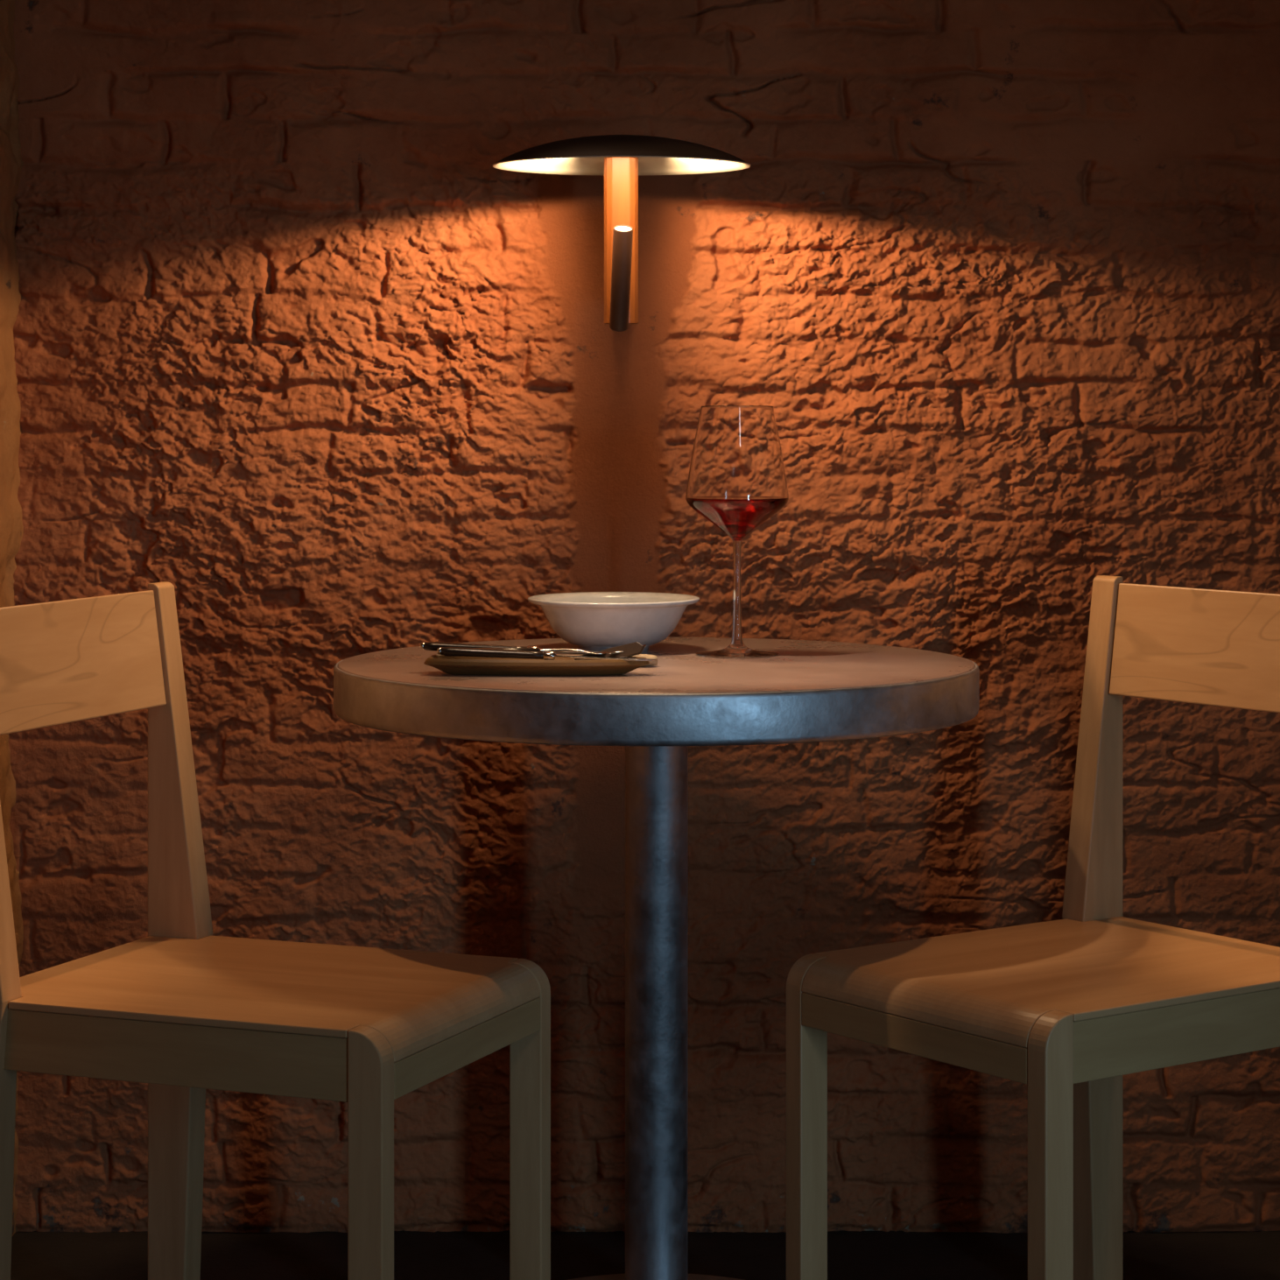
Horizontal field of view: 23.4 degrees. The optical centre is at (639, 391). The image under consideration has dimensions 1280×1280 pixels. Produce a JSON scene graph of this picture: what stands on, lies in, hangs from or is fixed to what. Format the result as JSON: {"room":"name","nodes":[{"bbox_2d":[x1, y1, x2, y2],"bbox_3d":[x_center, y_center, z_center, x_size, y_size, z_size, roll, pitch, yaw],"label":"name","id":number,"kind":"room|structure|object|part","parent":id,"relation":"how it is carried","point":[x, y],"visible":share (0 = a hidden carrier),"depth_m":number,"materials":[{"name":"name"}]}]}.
{"room":"restaurant","nodes":[
{"label":"restaurant","id":0,"kind":"room"},
{"bbox_2d":[0,0,23,1236],"bbox_3d":[-0.767,-0.315,2.204,0.034,2.710,3.208,0,0,0],"label":"wall","id":1,"kind":"structure","parent":0,"point":[11,527],"depth_m":3.74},
{"bbox_2d":[8,0,1279,1233],"bbox_3d":[0.790,-0.315,3.798,3.180,2.710,0.040,0,0,0],"label":"wall","id":2,"kind":"structure","parent":0,"point":[999,280],"depth_m":3.79,"materials":[{"name":"paint"}]},
{"bbox_2d":[492,134,751,331],"bbox_3d":[-0.021,-0.181,3.586,0.295,0.222,0.407,0,0,0],"label":"wall lamp","id":3,"kind":"object","parent":2,"relation":"attached to","point":[621,158],"visible":1,"depth_m":3.60,"materials":[{"name":"black metal"}]},
{"bbox_3d":[-0.022,-0.176,3.610,0.040,0.194,0.020,0,0,0],"label":"arm","id":4,"kind":"part","parent":3,"relation":"part of","materials":[{"name":"brown wood"}]},
{"bbox_3d":[-0.021,-0.275,3.530,0.295,0.034,0.295,0,0,0],"label":"lamp shade","id":5,"kind":"part","parent":3,"relation":"part of","materials":[{"name":"black paint"}]},
{"bbox_2d":[10,1230,1279,1279],"bbox_3d":[0.775,1.060,1.171,3.450,0.060,5.342,0,0,0],"label":"floor","id":6,"kind":"structure","parent":0,"point":[872,1255],"depth_m":3.69,"materials":[{"name":"black"}]},
{"bbox_2d":[0,581,550,1279],"bbox_3d":[-0.376,0.617,3.064,0.462,0.826,0.404,0,0,22],"label":"wooden chair","id":7,"kind":"object","parent":6,"relation":"on","point":[181,1009],"visible":1,"depth_m":3.05,"materials":[{"name":"brown wood"}]},
{"bbox_3d":[-0.628,0.617,2.966,0.062,0.826,0.034,0,0,22],"label":"leg","id":8,"kind":"part","parent":7,"relation":"part of","materials":[{"name":"brown wood"}]},
{"bbox_3d":[-0.577,0.273,3.144,0.028,0.123,0.330,0,0,22],"label":"backrest","id":9,"kind":"part","parent":7,"relation":"part of","materials":[{"name":"brown wood"}]},
{"bbox_3d":[-0.491,0.617,3.309,0.062,0.826,0.034,0,0,22],"label":"leg","id":10,"kind":"part","parent":7,"relation":"part of","materials":[{"name":"brown wood"}]},
{"bbox_3d":[-0.373,0.596,3.063,0.454,0.032,0.386,0,0,22],"label":"seat","id":11,"kind":"part","parent":7,"relation":"part of","materials":[{"name":"brown wood"}]},
{"bbox_3d":[-0.245,0.805,2.818,0.036,0.450,0.026,0,0,22],"label":"leg","id":12,"kind":"part","parent":7,"relation":"part of","materials":[{"name":"brown wood"}]},
{"bbox_3d":[-0.112,0.805,3.153,0.036,0.450,0.026,0,0,22],"label":"leg","id":13,"kind":"part","parent":7,"relation":"part of","materials":[{"name":"brown wood"}]},
{"bbox_2d":[333,637,979,1279],"bbox_3d":[0.018,0.662,3.383,0.702,0.735,0.702,0,0,0],"label":"bistro table","id":14,"kind":"object","parent":6,"relation":"on","point":[812,691],"visible":0.94,"depth_m":3.29,"materials":[{"name":"metal"}]},
{"bbox_2d":[423,654,649,675],"bbox_3d":[-0.107,0.286,3.238,0.234,0.018,0.074,0,0,4],"label":"tray","id":15,"kind":"object","parent":14,"relation":"on","point":[458,665],"visible":0.94,"depth_m":3.21,"materials":[{"name":"brown wood"}]},
{"bbox_2d":[420,641,639,655],"bbox_3d":[-0.117,0.270,3.253,0.231,0.014,0.016,0,0,5],"label":"table knife","id":16,"kind":"object","parent":15,"relation":"on","point":[433,646],"visible":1,"depth_m":3.26,"materials":[{"name":"metal"}]},
{"bbox_3d":[-0.173,0.270,3.259,0.110,0.010,0.015,2,0,5],"label":"handle","id":17,"kind":"part","parent":16,"relation":"part of","materials":[{"name":"black plastic"}]},
{"bbox_3d":[-0.054,0.274,3.248,0.106,0.002,0.016,2,0,5],"label":"blade","id":18,"kind":"part","parent":16,"relation":"part of","materials":[{"name":"silver metal"}]},
{"bbox_2d":[443,644,646,656],"bbox_3d":[-0.100,0.271,3.241,0.212,0.010,0.024,-1,0,2],"label":"fork","id":19,"kind":"object","parent":15,"relation":"on","point":[446,654],"visible":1,"depth_m":3.24,"materials":[{"name":"metal"}]},
{"bbox_3d":[-0.156,0.272,3.243,0.100,0.009,0.014,-1,0,2],"label":"handle","id":20,"kind":"part","parent":19,"relation":"part of","materials":[{"name":"silver metal"}]},
{"bbox_2d":[436,647,656,661],"bbox_3d":[-0.098,0.275,3.230,0.231,0.010,0.017,2,0,8],"label":"table knife","id":21,"kind":"object","parent":15,"relation":"on","point":[460,651],"visible":1,"depth_m":3.23,"materials":[{"name":"metal"}]},
{"bbox_3d":[-0.155,0.274,3.239,0.110,0.010,0.015,2,0,8],"label":"handle","id":22,"kind":"part","parent":21,"relation":"part of","materials":[{"name":"black plastic"}]},
{"bbox_3d":[-0.036,0.277,3.221,0.106,0.002,0.016,2,0,8],"label":"blade","id":23,"kind":"part","parent":21,"relation":"part of","materials":[{"name":"silver metal"}]},
{"bbox_2d":[574,641,644,660],"bbox_3d":[-0.033,0.273,3.235,0.078,0.025,0.010,0,0,20],"label":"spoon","id":24,"kind":"object","parent":15,"relation":"in","point":[629,650],"visible":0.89,"depth_m":3.23,"materials":[{"name":"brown metal"}]},
{"bbox_3d":[-0.058,0.280,3.245,0.022,0.010,0.005,-13,-34,20],"label":"handle","id":25,"kind":"part","parent":24,"relation":"part of","materials":[{"name":"silver metal"}]},
{"bbox_2d":[527,591,699,651],"bbox_3d":[-0.030,0.265,3.543,0.197,0.060,0.197,0,0,-13],"label":"serving bowl","id":26,"kind":"object","parent":14,"relation":"on","point":[589,621],"visible":0.94,"depth_m":3.49,"materials":[{"name":"white ceramic"}]},
{"bbox_2d":[632,654,657,667],"bbox_3d":[-0.015,0.288,3.320,0.066,0.014,0.024,0,0,-8],"label":"napkin","id":27,"kind":"object","parent":14,"relation":"on","point":[647,656],"visible":0.24,"depth_m":3.32,"materials":[{"name":"beige fabric"}]},
{"bbox_3d":[0.018,1.018,3.383,0.404,0.024,0.404,0,0,0],"label":"plate","id":28,"kind":"part","parent":14,"relation":"part of","materials":[{"name":"metal"}]},
{"bbox_2d":[685,405,788,658],"bbox_3d":[0.109,0.155,3.473,0.116,0.279,0.116,0,0,-13],"label":"wine glass","id":29,"kind":"object","parent":14,"relation":"on","point":[736,481],"visible":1,"depth_m":3.43,"materials":[{"name":"clear glass"}]},
{"bbox_3d":[0.109,0.225,3.473,0.015,0.116,0.015,0,0,0],"label":"stem","id":30,"kind":"part","parent":29,"relation":"part of","materials":[{"name":"clear glass"}]},
{"bbox_2d":[685,405,788,540],"bbox_3d":[0.109,0.091,3.473,0.116,0.151,0.116,0,0,0],"label":"bowl","id":31,"kind":"object","parent":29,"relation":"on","point":[736,481],"depth_m":3.43,"materials":[{"name":"clear glass"}]},
{"bbox_2d":[786,575,1279,1279],"bbox_3d":[0.449,0.617,3.157,0.462,0.826,0.404,0,0,-36],"label":"wooden chair","id":32,"kind":"object","parent":6,"relation":"on","point":[1079,1002],"visible":1,"depth_m":3.17,"materials":[{"name":"brown wood"}]},
{"bbox_3d":[0.171,0.805,3.178,0.036,0.450,0.026,0,0,-36],"label":"leg","id":33,"kind":"part","parent":32,"relation":"part of","materials":[{"name":"brown wood"}]},
{"bbox_3d":[0.446,0.596,3.155,0.454,0.032,0.386,0,0,-36],"label":"seat","id":34,"kind":"part","parent":32,"relation":"part of","materials":[{"name":"brown wood"}]},
{"bbox_3d":[0.383,0.805,2.886,0.036,0.450,0.026,0,0,-36],"label":"leg","id":35,"kind":"part","parent":32,"relation":"part of","materials":[{"name":"brown wood"}]},
{"bbox_3d":[0.500,0.617,3.422,0.062,0.826,0.034,0,0,-36],"label":"leg","id":36,"kind":"part","parent":32,"relation":"part of","materials":[{"name":"brown wood"}]},
{"bbox_3d":[0.624,0.273,3.284,0.028,0.123,0.330,0,0,-36],"label":"backrest","id":37,"kind":"part","parent":32,"relation":"part of","materials":[{"name":"brown wood"}]}
]}

